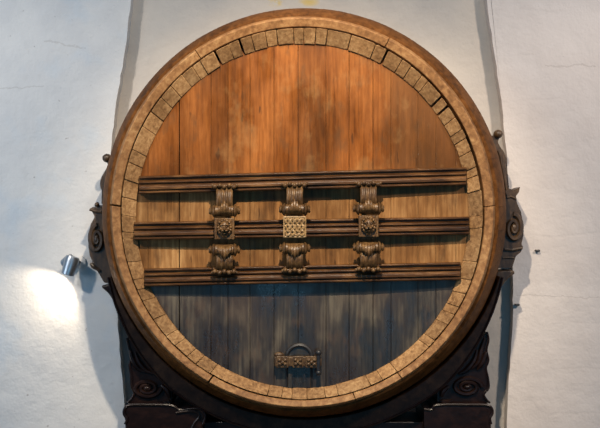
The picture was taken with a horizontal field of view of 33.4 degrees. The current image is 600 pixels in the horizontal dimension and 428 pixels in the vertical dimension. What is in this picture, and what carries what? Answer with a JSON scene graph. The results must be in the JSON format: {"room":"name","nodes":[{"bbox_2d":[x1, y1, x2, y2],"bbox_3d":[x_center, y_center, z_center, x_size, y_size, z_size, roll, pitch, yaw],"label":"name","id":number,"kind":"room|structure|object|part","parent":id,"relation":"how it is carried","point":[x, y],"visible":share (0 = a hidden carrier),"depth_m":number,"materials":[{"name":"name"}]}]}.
{"room":"wine cellar","nodes":[
{"label":"wine cellar","id":0,"kind":"room"},
{"bbox_2d":[0,0,132,427],"bbox_3d":[-4.141,-0.448,11.230,4.718,6.696,0.160,0,0,0],"label":"wall","id":1,"kind":"structure","parent":0,"point":[63,62],"depth_m":11.15,"materials":[{"name":"paint"}]},
{"bbox_2d":[60,254,85,275],"bbox_3d":[-2.505,0.562,11.005,0.243,0.244,0.290,0,0,0],"label":"wall spotlight","id":2,"kind":"object","parent":1,"relation":"attached to","point":[70,263],"visible":1,"depth_m":10.89,"materials":[{"name":"metal"}]},
{"bbox_3d":[-2.453,0.535,11.130,0.140,0.140,0.040,0,0,0],"label":"wall plate","id":3,"kind":"part","parent":2,"relation":"part of","materials":[{"name":"paint"}]},
{"bbox_2d":[115,0,509,427],"bbox_3d":[0.000,-0.400,11.430,13.000,6.600,0.240,0,0,0],"label":"wall","id":4,"kind":"structure","parent":0,"point":[455,32],"depth_m":11.31,"materials":[{"name":"paint"}]},
{"bbox_2d":[484,0,599,427],"bbox_3d":[4.244,-0.449,11.230,4.513,6.698,0.160,0,0,0],"label":"wall","id":5,"kind":"structure","parent":0,"point":[545,54],"depth_m":11.15,"materials":[{"name":"paint"}]},
{"bbox_3d":[0.000,2.975,5.375,13.400,0.150,13.750,0,0,0],"label":"floor","id":6,"kind":"structure","parent":0,"visible":0},
{"bbox_2d":[88,130,523,427],"bbox_3d":[0.062,0.995,10.754,4.669,3.810,0.792,0,0,0],"label":"stand","id":7,"kind":"object","parent":6,"relation":"on","point":[452,395],"visible":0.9,"depth_m":10.45,"materials":[{"name":"brown wood"}]},
{"bbox_3d":[-2.076,-0.601,10.760,0.101,0.096,0.111,0,0,0],"label":"knob","id":8,"kind":"part","parent":7,"relation":"part of","materials":[{"name":"brown wood"}]},
{"bbox_2d":[102,8,505,416],"bbox_3d":[0.055,-0.014,10.534,4.255,4.301,1.491,0,0,0],"label":"wine cask","id":9,"kind":"object","parent":7,"relation":"on","point":[296,224],"visible":1,"depth_m":10.13,"materials":[{"name":"brown wood"}]},
{"bbox_3d":[-0.211,1.416,10.060,0.098,0.050,0.056,0,0,0],"label":"knob","id":10,"kind":"part","parent":9,"relation":"part of","materials":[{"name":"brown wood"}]},
{"bbox_3d":[0.141,2.324,10.740,2.316,0.299,0.520,0,0,0],"label":"cross rail","id":11,"kind":"part","parent":7,"relation":"part of","materials":[{"name":"brown wood"}]},
{"bbox_3d":[2.132,-0.862,10.760,0.101,0.096,0.111,0,0,0],"label":"knob","id":12,"kind":"part","parent":7,"relation":"part of","materials":[{"name":"brown wood"}]}
]}

